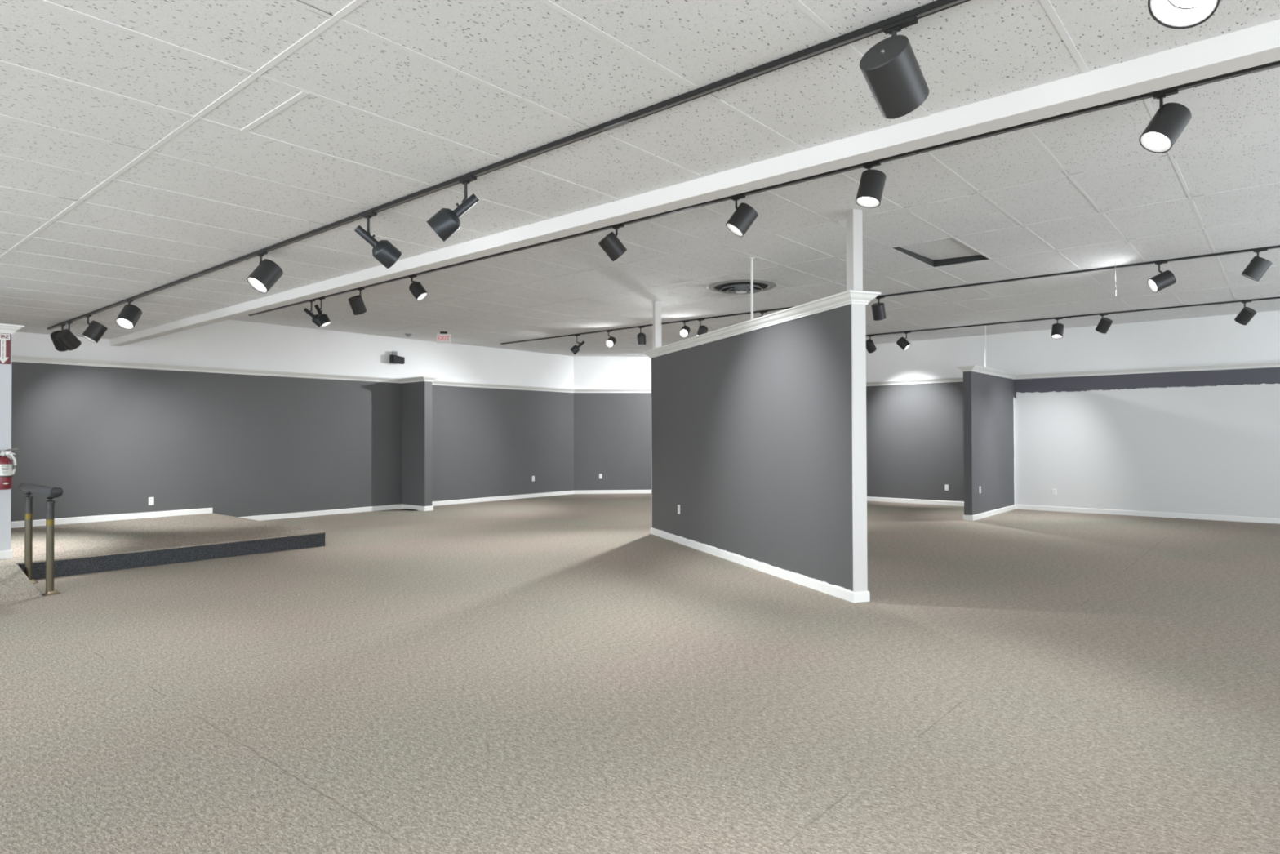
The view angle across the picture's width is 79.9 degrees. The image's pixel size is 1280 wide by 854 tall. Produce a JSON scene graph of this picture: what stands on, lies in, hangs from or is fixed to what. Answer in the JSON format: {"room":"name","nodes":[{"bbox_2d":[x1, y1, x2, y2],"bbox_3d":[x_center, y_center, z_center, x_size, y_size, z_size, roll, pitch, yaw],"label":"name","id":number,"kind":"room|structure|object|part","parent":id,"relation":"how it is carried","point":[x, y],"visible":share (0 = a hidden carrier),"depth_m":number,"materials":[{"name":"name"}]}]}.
{"room":"empty art gallery","nodes":[
{"label":"empty art gallery","id":0,"kind":"room"},
{"bbox_2d":[0,333,12,550],"bbox_3d":[-8.280,0.124,5.321,0.140,2.320,6.100,-1,-1,41],"label":"wall","id":1,"kind":"structure","parent":0,"point":[5,369],"depth_m":7.56,"materials":[{"name":"white paint"}]},
{"bbox_2d":[0,333,10,364],"bbox_3d":[-6.285,-0.777,7.546,0.006,0.310,0.116,-1,-1,41],"label":"fire sign","id":2,"kind":"object","parent":1,"relation":"attached to","point":[5,339],"visible":1,"depth_m":7.56,"materials":[{"name":"red"}]},
{"bbox_2d":[0,549,13,559],"bbox_3d":[-8.267,1.241,5.310,0.153,0.085,6.113,-1,-1,41],"label":"baseboard","id":3,"kind":"structure","parent":1,"relation":"attached to","point":[4,554],"depth_m":7.54,"materials":[{"name":"white paint"}]},
{"bbox_2d":[0,448,17,489],"bbox_3d":[-6.216,0.411,7.503,0.143,0.398,0.174,-1,-1,41],"label":"fire extinguisher","id":4,"kind":"object","parent":1,"relation":"attached to","point":[6,472],"visible":1,"depth_m":7.46,"materials":[{"name":"red metal"}]},
{"bbox_3d":[-6.193,0.244,7.523,0.016,0.064,0.116,-1,-1,41],"label":"handle","id":5,"kind":"part","parent":4,"relation":"part of","materials":[{"name":"silver metal"}]},
{"bbox_2d":[0,323,24,334],"bbox_3d":[-8.224,-0.984,5.337,0.225,0.085,6.185,-1,-1,41],"label":"crown molding","id":6,"kind":"structure","parent":1,"relation":"attached to","point":[4,328],"depth_m":7.55,"materials":[{"name":"white paint"}]},
{"bbox_2d":[10,320,573,521],"bbox_3d":[-7.185,-0.093,11.556,0.150,3.439,17.190,-1,-1,41],"label":"wall","id":7,"kind":"structure","parent":0,"point":[113,439],"depth_m":12.67,"materials":[{"name":"grey paint"}]},
{"bbox_2d":[10,507,212,528],"bbox_3d":[-7.915,1.296,10.559,0.013,0.085,3.740,-1,-1,41],"label":"baseboard","id":8,"kind":"structure","parent":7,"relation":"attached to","point":[206,510],"depth_m":11.00,"materials":[{"name":"white paint"}]},
{"bbox_2d":[128,343,130,361],"bbox_3d":[-7.444,-1.249,11.152,0.004,0.613,0.025,-1,-1,41],"label":"trim","id":9,"kind":"structure","parent":7,"relation":"attached to","point":[129,348],"depth_m":11.15,"materials":[{"name":"white paint"}]},
{"bbox_2d":[148,497,154,505],"bbox_3d":[-7.250,1.099,11.341,0.012,0.115,0.070,-1,-1,41],"label":"wall outlet","id":10,"kind":"object","parent":7,"relation":"attached to","point":[151,500],"visible":1,"depth_m":11.34,"materials":[{"name":"white plastic"}]},
{"bbox_2d":[11,354,401,382],"bbox_3d":[-8.563,-0.911,9.780,0.085,0.085,12.490,-1,-1,41],"label":"crown molding","id":11,"kind":"structure","parent":7,"relation":"attached to","point":[21,358],"depth_m":11.71,"materials":[{"name":"white paint"}]},
{"bbox_2d":[238,503,401,520],"bbox_3d":[-5.606,1.496,13.249,0.013,0.085,3.348,-1,-1,41],"label":"baseboard","id":12,"kind":"structure","parent":7,"relation":"attached to","point":[269,517],"depth_m":13.32,"materials":[{"name":"white paint"}]},
{"bbox_2d":[389,351,404,364],"bbox_3d":[-4.558,-1.301,14.349,0.250,0.225,0.238,0,-1,-29],"label":"speaker","id":13,"kind":"object","parent":7,"relation":"attached to","point":[393,358],"visible":1,"depth_m":14.28},
{"bbox_2d":[393,355,399,361],"bbox_3d":[-4.540,-1.272,14.236,0.100,0.115,0.010,0,-1,-38],"label":"grille","id":14,"kind":"object","parent":13,"relation":"attached to","point":[396,358],"depth_m":14.23,"materials":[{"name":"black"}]},
{"bbox_2d":[400,376,438,511],"bbox_3d":[-4.157,0.312,14.325,0.835,2.465,0.330,-1,-1,41],"label":"wall","id":15,"kind":"structure","parent":0,"point":[416,392],"depth_m":14.20,"materials":[{"name":"grey paint"}]},
{"bbox_3d":[-4.180,1.503,14.336,0.763,0.085,0.186,-1,-1,41],"label":"baseboard","id":16,"kind":"part","parent":15,"relation":"part of","materials":[{"name":"white paint"}]},
{"bbox_3d":[-4.161,-0.877,14.338,0.835,0.085,0.330,-1,-1,41],"label":"crown moulding","id":17,"kind":"part","parent":15,"relation":"part of","materials":[{"name":"white paint"}]},
{"bbox_2d":[573,355,651,490],"bbox_3d":[0.198,-0.048,18.212,3.536,3.439,0.150,0,-1,-4],"label":"wall","id":18,"kind":"structure","parent":0,"point":[612,431],"depth_m":18.07,"materials":[{"name":"grey paint"}]},
{"bbox_2d":[431,377,963,392],"bbox_3d":[1.274,-0.875,16.328,11.226,0.085,3.966,0,-1,3],"label":"crown molding","id":19,"kind":"structure","parent":18,"relation":"attached to","point":[953,379],"depth_m":15.90,"materials":[{"name":"white paint"}]},
{"bbox_2d":[0,493,1279,853],"bbox_3d":[0.272,1.512,6.902,17.600,0.120,19.850,-1,-1,41],"label":"floor","id":20,"kind":"structure","parent":0,"point":[553,674],"depth_m":4.08,"materials":[{"name":"beige carpet"}]},
{"bbox_2d":[0,559,43,602],"bbox_3d":[-8.895,1.386,5.812,4.696,0.190,6.060,-1,-1,41],"label":"ramp","id":21,"kind":"object","parent":20,"relation":"on","point":[15,584],"visible":1,"depth_m":6.76,"materials":[{"name":"beige carpet"}]},
{"bbox_2d":[17,482,63,595],"bbox_3d":[-5.489,0.996,6.995,1.300,0.952,0.124,-1,-1,41],"label":"handrail","id":22,"kind":"object","parent":20,"relation":"on","point":[55,491],"visible":0.89,"depth_m":6.71,"materials":[{"name":"metal"}]},
{"bbox_3d":[-5.779,1.064,7.226,0.066,0.824,0.066,-1,-1,41],"label":"post","id":23,"kind":"part","parent":22,"relation":"part of","materials":[{"name":"metal"}]},
{"bbox_3d":[-5.484,0.567,6.978,1.180,0.074,0.074,-1,-1,41],"label":"rail","id":24,"kind":"part","parent":22,"relation":"part of","materials":[{"name":"grey metal"}]},
{"bbox_3d":[-5.179,1.056,6.712,0.066,0.824,0.066,-1,-1,41],"label":"post","id":25,"kind":"part","parent":22,"relation":"part of","materials":[{"name":"metal"}]},
{"bbox_2d":[6,512,326,579],"bbox_3d":[-6.324,1.412,9.630,3.628,0.182,3.082,-1,-1,41],"label":"platform","id":26,"kind":"object","parent":20,"relation":"on","point":[82,548],"visible":0.92,"depth_m":8.92,"materials":[{"name":"carpet"}]},
{"bbox_2d":[400,508,417,511],"bbox_3d":[-4.301,1.538,14.242,0.400,0.013,0.110,-1,-1,41],"label":"floor vent","id":27,"kind":"object","parent":20,"relation":"in","point":[401,508],"visible":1,"depth_m":14.19,"materials":[{"name":"black plastic"}]},
{"bbox_2d":[0,0,1279,338],"bbox_3d":[-3.355,-1.438,2.733,17.176,0.160,6.979,-1,-1,41],"label":"ceiling","id":28,"kind":"structure","parent":0,"point":[145,145],"depth_m":3.25,"materials":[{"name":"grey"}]},
{"bbox_2d":[47,0,971,329],"bbox_3d":[-2.033,-1.326,5.053,14.652,0.024,0.038,-1,-1,41],"label":"track","id":29,"kind":"object","parent":28,"relation":"attached to","point":[938,6],"visible":1,"depth_m":3.35,"materials":[{"name":"black metal"}]},
{"bbox_2d":[50,324,67,351],"bbox_3d":[-7.115,-1.093,9.396,0.165,0.326,0.257,0,-1,-18],"label":"track light","id":30,"kind":"object","parent":29,"relation":"hanging from","point":[59,346],"visible":0.42,"depth_m":9.34,"materials":[{"name":"black metal"}]},
{"bbox_2d":[55,321,81,350],"bbox_3d":[-6.873,-1.090,9.198,0.166,0.338,0.257,0,-1,15],"label":"track light","id":31,"kind":"object","parent":29,"relation":"hanging from","point":[65,336],"visible":1,"depth_m":9.15,"materials":[{"name":"black metal"}]},
{"bbox_2d":[81,315,107,342],"bbox_3d":[-6.196,-1.110,8.688,0.241,0.313,0.167,0,-1,-37],"label":"track light","id":32,"kind":"object","parent":29,"relation":"hanging from","point":[95,331],"visible":1,"depth_m":8.64,"materials":[{"name":"black metal"}]},
{"bbox_2d":[115,299,142,329],"bbox_3d":[-5.175,-1.133,7.743,0.166,0.293,0.248,0,-1,5],"label":"track light","id":33,"kind":"object","parent":29,"relation":"hanging from","point":[127,318],"visible":1,"depth_m":7.71,"materials":[{"name":"black metal"}]},
{"bbox_3d":[-5.177,-1.078,7.716,0.104,0.050,0.104,0,-36,6],"label":"bulb","id":34,"kind":"part","parent":33,"relation":"part of","materials":[{"name":"white glass"}]},
{"bbox_2d":[246,251,283,293],"bbox_3d":[-2.821,-1.158,5.755,0.168,0.303,0.250,-1,-1,41],"label":"track light","id":35,"kind":"object","parent":29,"relation":"hanging from","point":[266,274],"visible":1,"depth_m":5.72,"materials":[{"name":"black metal"}]},
{"bbox_2d":[354,211,401,268],"bbox_3d":[-1.634,-1.160,4.768,0.289,0.327,0.136,0,-1,-40],"label":"track light","id":36,"kind":"object","parent":29,"relation":"hanging from","point":[383,251],"visible":1,"depth_m":4.74,"materials":[{"name":"black metal"}]},
{"bbox_3d":[-1.685,-1.246,4.746,0.021,0.123,0.051,0,-1,-26],"label":"stem","id":37,"kind":"part","parent":36,"relation":"part of","materials":[{"name":"black metal"}]},
{"bbox_2d":[426,175,479,241],"bbox_3d":[-1.006,-1.165,4.114,0.279,0.335,0.137,0,-1,-2],"label":"track light","id":38,"kind":"object","parent":29,"relation":"hanging from","point":[446,222],"visible":1,"depth_m":4.07,"materials":[{"name":"black metal"}]},
{"bbox_3d":[-0.945,-1.256,4.115,0.034,0.121,0.019,0,-1,8],"label":"stem","id":39,"kind":"part","parent":38,"relation":"part of","materials":[{"name":"black metal"}]},
{"bbox_3d":[-0.105,-1.340,3.400,0.120,0.004,0.028,-1,-1,41],"label":"joint plate","id":40,"kind":"part","parent":29,"relation":"part of","materials":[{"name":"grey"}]},
{"bbox_2d":[859,15,928,119],"bbox_3d":[0.857,-1.203,2.576,0.173,0.303,0.256,-1,-1,41],"label":"track light","id":41,"kind":"object","parent":29,"relation":"hanging from","point":[891,71],"visible":1,"depth_m":2.53,"materials":[{"name":"black metal"}]},
{"bbox_3d":[0.859,-1.299,2.579,0.020,0.080,0.028,-1,-1,41],"label":"stem","id":42,"kind":"part","parent":41,"relation":"part of","materials":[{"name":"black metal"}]},
{"bbox_2d":[1147,0,1221,29],"bbox_3d":[1.496,-1.222,2.053,0.249,0.281,0.165,0,-1,-21],"label":"track light","id":43,"kind":"object","parent":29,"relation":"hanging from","point":[1171,14],"visible":1,"depth_m":2.08,"materials":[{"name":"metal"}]},
{"bbox_3d":[1.471,-1.173,2.043,0.104,0.050,0.104,38,-13,-17],"label":"bulb","id":44,"kind":"part","parent":43,"relation":"part of","materials":[{"name":"white glass"}]},
{"bbox_2d":[228,66,1279,356],"bbox_3d":[2.075,-1.836,10.486,15.333,0.160,11.700,-1,-1,41],"label":"ceiling","id":45,"kind":"structure","parent":0,"point":[1082,192],"depth_m":7.78,"materials":[{"name":"grey"}]},
{"bbox_2d":[436,331,450,342],"bbox_3d":[-3.511,-1.605,13.675,0.250,0.202,0.044,0,-1,-7],"label":"exit sign","id":46,"kind":"object","parent":45,"relation":"hanging from","point":[443,337],"visible":1,"depth_m":13.66,"materials":[{"name":"white plastic"}]},
{"bbox_2d":[110,19,1279,346],"bbox_3d":[-0.958,-1.584,5.358,17.400,0.672,0.128,-1,-1,41],"label":"ceiling beam","id":47,"kind":"structure","parent":45,"relation":"attached to","point":[1259,45],"depth_m":3.58,"materials":[{"name":"white paint"}]},
{"bbox_2d":[706,279,776,294],"bbox_3d":[1.273,-1.727,9.606,0.870,0.078,0.870,-1,-1,41],"label":"ceiling vent","id":48,"kind":"object","parent":45,"relation":"in","point":[741,286],"visible":0.96,"depth_m":9.48,"materials":[{"name":"grey metal"}]},
{"bbox_2d":[248,60,1279,315],"bbox_3d":[-0.411,-1.773,6.920,14.612,0.024,0.038,-1,-1,41],"label":"track","id":49,"kind":"object","parent":45,"relation":"attached to","point":[1277,64],"visible":0.95,"depth_m":5.11,"materials":[{"name":"black metal"}]},
{"bbox_2d":[303,300,320,327],"bbox_3d":[-4.427,-1.538,10.406,0.283,0.355,0.139,0,-1,-28],"label":"track light","id":50,"kind":"object","parent":49,"relation":"hanging from","point":[314,317],"visible":0.69,"depth_m":10.37,"materials":[{"name":"black metal"}]},
{"bbox_2d":[314,297,331,326],"bbox_3d":[-4.242,-1.528,10.219,0.216,0.380,0.136,0,-1,-1],"label":"track light","id":51,"kind":"object","parent":49,"relation":"hanging from","point":[323,319],"visible":1,"depth_m":10.19,"materials":[{"name":"black metal"}]},
{"bbox_2d":[347,288,366,315],"bbox_3d":[-3.533,-1.562,9.566,0.202,0.331,0.239,-1,-1,41],"label":"track light","id":52,"kind":"object","parent":49,"relation":"hanging from","point":[357,306],"visible":1,"depth_m":9.52,"materials":[{"name":"black metal"}]},
{"bbox_2d":[408,275,427,301],"bbox_3d":[-2.559,-1.597,8.822,0.220,0.284,0.151,0,-1,3],"label":"track light","id":53,"kind":"object","parent":49,"relation":"hanging from","point":[416,289],"visible":1,"depth_m":8.77,"materials":[{"name":"black metal"}]},
{"bbox_2d":[598,224,626,261],"bbox_3d":[-0.239,-1.615,6.740,0.255,0.306,0.174,0,-1,-26],"label":"track light","id":54,"kind":"object","parent":49,"relation":"hanging from","point":[611,244],"visible":1,"depth_m":6.68,"materials":[{"name":"black metal"}]},
{"bbox_2d":[725,195,757,236],"bbox_3d":[0.789,-1.628,5.927,0.249,0.304,0.165,0,-1,-1],"label":"track light","id":55,"kind":"object","parent":49,"relation":"hanging from","point":[744,215],"visible":1,"depth_m":5.86,"materials":[{"name":"black metal"}]},
{"bbox_3d":[0.749,-1.721,5.928,0.025,0.086,0.019,0,-1,-1],"label":"stem","id":56,"kind":"part","parent":55,"relation":"part of","materials":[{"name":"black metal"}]},
{"bbox_3d":[1.145,-1.782,5.586,0.120,0.004,0.028,-1,-1,41],"label":"joint plate","id":57,"kind":"part","parent":49,"relation":"part of","materials":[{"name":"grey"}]},
{"bbox_2d":[855,161,886,208],"bbox_3d":[1.577,-1.649,5.223,0.212,0.282,0.166,0,-1,-24],"label":"track light","id":58,"kind":"object","parent":49,"relation":"hanging from","point":[872,183],"visible":1,"depth_m":5.17,"materials":[{"name":"black metal"}]},
{"bbox_3d":[1.566,-1.581,5.218,0.104,0.050,0.104,17,-7,-22],"label":"bulb","id":59,"kind":"part","parent":58,"relation":"part of","materials":[{"name":"white glass"}]},
{"bbox_2d":[1138,88,1191,153],"bbox_3d":[2.845,-1.648,4.144,0.248,0.315,0.165,0,-1,-4],"label":"track light","id":60,"kind":"object","parent":49,"relation":"hanging from","point":[1169,122],"visible":1,"depth_m":4.10,"materials":[{"name":"black metal"}]},
{"bbox_3d":[2.820,-1.582,4.141,0.104,0.050,0.104,35,-3,-3],"label":"bulb","id":61,"kind":"part","parent":60,"relation":"part of","materials":[{"name":"white glass"}]},
{"bbox_3d":[2.817,-1.741,4.143,0.037,0.098,0.019,0,-1,-6],"label":"stem","id":62,"kind":"part","parent":60,"relation":"part of","materials":[{"name":"black metal"}]},
{"bbox_3d":[3.156,-1.807,3.861,0.120,0.004,0.028,-1,-1,41],"label":"joint plate","id":63,"kind":"part","parent":49,"relation":"part of","materials":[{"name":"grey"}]},
{"bbox_2d":[500,245,1279,344],"bbox_3d":[2.769,-1.744,10.668,14.662,0.024,0.038,-1,-1,41],"label":"track","id":64,"kind":"object","parent":45,"relation":"attached to","point":[1273,246],"visible":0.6,"depth_m":9.29,"materials":[{"name":"black metal"}]},
{"bbox_2d":[570,334,585,354],"bbox_3d":[-1.148,-1.506,14.038,0.277,0.365,0.140,0,-1,-2],"label":"track light","id":65,"kind":"object","parent":64,"relation":"hanging from","point":[575,349],"visible":1,"depth_m":14.00,"materials":[{"name":"black metal"}]},
{"bbox_2d":[605,330,616,347],"bbox_3d":[-0.514,-1.545,13.506,0.159,0.302,0.222,0,-1,21],"label":"track light","id":66,"kind":"object","parent":64,"relation":"hanging from","point":[611,340],"visible":1,"depth_m":13.47,"materials":[{"name":"black metal"}]},
{"bbox_3d":[-0.520,-1.486,13.478,0.096,0.096,0.050,0,29,21],"label":"bulb","id":67,"kind":"part","parent":66,"relation":"part of","materials":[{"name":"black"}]},
{"bbox_2d":[636,326,645,344],"bbox_3d":[0.025,-1.552,13.033,0.154,0.303,0.160,-1,-1,41],"label":"track light","id":68,"kind":"object","parent":64,"relation":"hanging from","point":[641,337],"visible":1,"depth_m":12.97,"materials":[{"name":"black metal"}]},
{"bbox_2d":[679,320,690,337],"bbox_3d":[0.729,-1.577,12.407,0.150,0.269,0.222,0,-1,18],"label":"track light","id":69,"kind":"object","parent":64,"relation":"hanging from","point":[684,331],"visible":1,"depth_m":12.37,"materials":[{"name":"black metal"}]},
{"bbox_3d":[0.721,-1.535,12.380,0.096,0.096,0.050,0,29,18],"label":"bulb","id":70,"kind":"part","parent":69,"relation":"part of","materials":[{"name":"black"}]},
{"bbox_2d":[695,319,707,335],"bbox_3d":[0.988,-1.559,12.212,0.198,0.311,0.153,0,-1,-24],"label":"track light","id":71,"kind":"object","parent":64,"relation":"hanging from","point":[702,329],"visible":0.7,"depth_m":12.16,"materials":[{"name":"black metal"}]},
{"bbox_2d":[871,296,885,320],"bbox_3d":[3.211,-1.585,10.286,0.171,0.315,0.231,-1,-1,41],"label":"track light","id":72,"kind":"object","parent":64,"relation":"hanging from","point":[877,308],"visible":1,"depth_m":10.23,"materials":[{"name":"black metal"}]},
{"bbox_2d":[1146,261,1175,292],"bbox_3d":[5.620,-1.612,8.242,0.250,0.321,0.165,0,-1,13],"label":"track light","id":73,"kind":"object","parent":64,"relation":"hanging from","point":[1166,278],"visible":1,"depth_m":8.19,"materials":[{"name":"black metal"}]},
{"bbox_2d":[1241,248,1271,281],"bbox_3d":[6.211,-1.623,7.704,0.245,0.314,0.166,-1,-1,41],"label":"track light","id":74,"kind":"object","parent":64,"relation":"hanging from","point":[1258,266],"visible":1,"depth_m":7.65,"materials":[{"name":"black metal"}]},
{"bbox_2d":[984,325,986,367],"bbox_3d":[5.869,-1.354,12.987,0.022,0.792,0.024,-1,-1,41],"label":"rod","id":75,"kind":"object","parent":45,"relation":"hanging from","point":[984,326],"visible":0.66,"depth_m":12.98,"materials":[{"name":"white paint"}]},
{"bbox_2d":[866,297,1279,336],"bbox_3d":[6.323,-1.736,12.546,11.712,0.024,0.038,-1,-1,41],"label":"track","id":76,"kind":"object","parent":45,"relation":"attached to","point":[1272,298],"visible":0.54,"depth_m":11.95,"materials":[{"name":"black metal"}]},
{"bbox_2d":[866,335,876,352],"bbox_3d":[4.300,-1.542,14.282,0.255,0.323,0.165,0,-1,-40],"label":"track light","id":77,"kind":"object","parent":76,"relation":"hanging from","point":[870,346],"visible":0.94,"depth_m":14.23,"materials":[{"name":"black metal"}]},
{"bbox_2d":[896,332,911,351],"bbox_3d":[4.771,-1.543,13.834,0.255,0.335,0.172,-1,-1,41],"label":"track light","id":78,"kind":"object","parent":76,"relation":"hanging from","point":[904,344],"visible":1,"depth_m":13.79,"materials":[{"name":"black metal"}]},
{"bbox_2d":[1050,318,1063,338],"bbox_3d":[6.680,-1.574,12.237,0.170,0.319,0.216,-1,-1,41],"label":"track light","id":79,"kind":"object","parent":76,"relation":"hanging from","point":[1057,330],"visible":1,"depth_m":12.19,"materials":[{"name":"black metal"}]},
{"bbox_2d":[1095,314,1112,333],"bbox_3d":[7.179,-1.590,11.831,0.165,0.298,0.248,0,-1,-18],"label":"track light","id":80,"kind":"object","parent":76,"relation":"hanging from","point":[1104,323],"visible":1,"depth_m":11.78,"materials":[{"name":"black metal"}]},
{"bbox_2d":[1234,301,1256,324],"bbox_3d":[8.476,-1.590,10.708,0.165,0.332,0.254,0,-1,-16],"label":"track light","id":81,"kind":"object","parent":76,"relation":"hanging from","point":[1244,317],"visible":1,"depth_m":10.66,"materials":[{"name":"black metal"}]},
{"bbox_2d":[1115,261,1115,296],"bbox_3d":[5.152,-1.607,8.283,0.008,0.376,0.032,-1,-1,29],"label":"wire","id":82,"kind":"object","parent":45,"relation":"hanging from","point":[1115,261],"visible":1,"depth_m":8.28,"materials":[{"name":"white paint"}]},
{"bbox_2d":[642,208,881,602],"bbox_3d":[1.016,-0.158,8.526,0.310,3.249,4.873,0,-1,-20],"label":"wall","id":83,"kind":"structure","parent":0,"point":[758,424],"depth_m":7.52,"materials":[{"name":"grey paint"}]},
{"bbox_3d":[0.237,-1.403,10.668,0.093,0.700,0.100,0,-1,-20],"label":"ceiling post","id":84,"kind":"part","parent":83,"relation":"part of","materials":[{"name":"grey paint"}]},
{"bbox_2d":[677,504,679,514],"bbox_3d":[0.494,1.051,9.770,0.012,0.115,0.070,0,-1,-20],"label":"wall outlet","id":85,"kind":"object","parent":83,"relation":"attached to","point":[678,505],"visible":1,"depth_m":9.75,"materials":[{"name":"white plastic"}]},
{"bbox_3d":[1.180,-1.436,8.055,0.028,0.704,0.028,0,-1,-20],"label":"hanger rod","id":86,"kind":"part","parent":83,"relation":"part of","materials":[{"name":"white paint"}]},
{"bbox_3d":[1.018,0.199,8.521,0.125,2.535,4.674,0,-1,-20],"label":"grey panel","id":87,"kind":"part","parent":83,"relation":"part of","materials":[{"name":"paint"}]},
{"bbox_3d":[1.022,1.424,8.510,0.157,0.085,4.720,0,-1,-20],"label":"baseboard","id":88,"kind":"part","parent":83,"relation":"part of","materials":[{"name":"white paint"}]},
{"bbox_3d":[1.013,-1.035,8.536,0.310,0.093,4.873,0,-1,-20],"label":"crown moulding","id":89,"kind":"part","parent":83,"relation":"part of","materials":[{"name":"white paint"}]},
{"bbox_3d":[1.788,-1.454,6.378,0.090,0.700,0.097,0,-1,-20],"label":"ceiling post","id":90,"kind":"part","parent":83,"relation":"part of","materials":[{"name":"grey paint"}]},
{"bbox_2d":[955,364,1017,520],"bbox_3d":[6.011,0.266,13.125,0.295,2.465,2.545,-1,-1,41],"label":"wall","id":91,"kind":"structure","parent":0,"point":[988,393],"depth_m":12.83,"materials":[{"name":"dark grey paint"},{"name":"white paint"}]},
{"bbox_3d":[6.007,-0.924,13.137,0.295,0.085,2.545,-1,-1,41],"label":"crown moulding","id":92,"kind":"part","parent":91,"relation":"part of","materials":[{"name":"white paint"}]},
{"bbox_3d":[6.038,1.456,13.140,0.151,0.085,2.473,-1,-1,41],"label":"baseboard","id":93,"kind":"part","parent":91,"relation":"part of","materials":[{"name":"white paint"}]},
{"bbox_2d":[866,310,1279,518],"bbox_3d":[7.655,-0.123,13.493,14.940,3.439,0.150,-1,-1,41],"label":"wall","id":94,"kind":"structure","parent":0,"point":[1196,442],"depth_m":13.08,"materials":[{"name":"white paint"}]},
{"bbox_2d":[431,489,964,506],"bbox_3d":[1.281,1.505,16.328,11.226,0.085,3.915,0,-1,3],"label":"baseboard","id":95,"kind":"structure","parent":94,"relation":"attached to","point":[583,491],"depth_m":15.97,"materials":[{"name":"white paint"}]},
{"bbox_2d":[1052,488,1056,495],"bbox_3d":[7.378,1.159,13.616,0.070,0.115,0.012,-1,-1,41],"label":"wall outlet","id":96,"kind":"object","parent":94,"relation":"attached to","point":[1054,491],"visible":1,"depth_m":13.61,"materials":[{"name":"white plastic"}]},
{"bbox_2d":[1014,360,1279,379],"bbox_3d":[10.013,-0.957,11.323,8.320,0.085,0.085,-1,-1,41],"label":"crown molding","id":97,"kind":"structure","parent":94,"relation":"attached to","point":[1262,364],"depth_m":12.62,"materials":[{"name":"white paint"}]},
{"bbox_2d":[1015,504,1279,524],"bbox_3d":[10.044,1.423,11.325,8.320,0.085,0.013,-1,-1,41],"label":"baseboard","id":98,"kind":"structure","parent":94,"relation":"attached to","point":[1134,513],"depth_m":12.64,"materials":[{"name":"white paint"}]}
]}

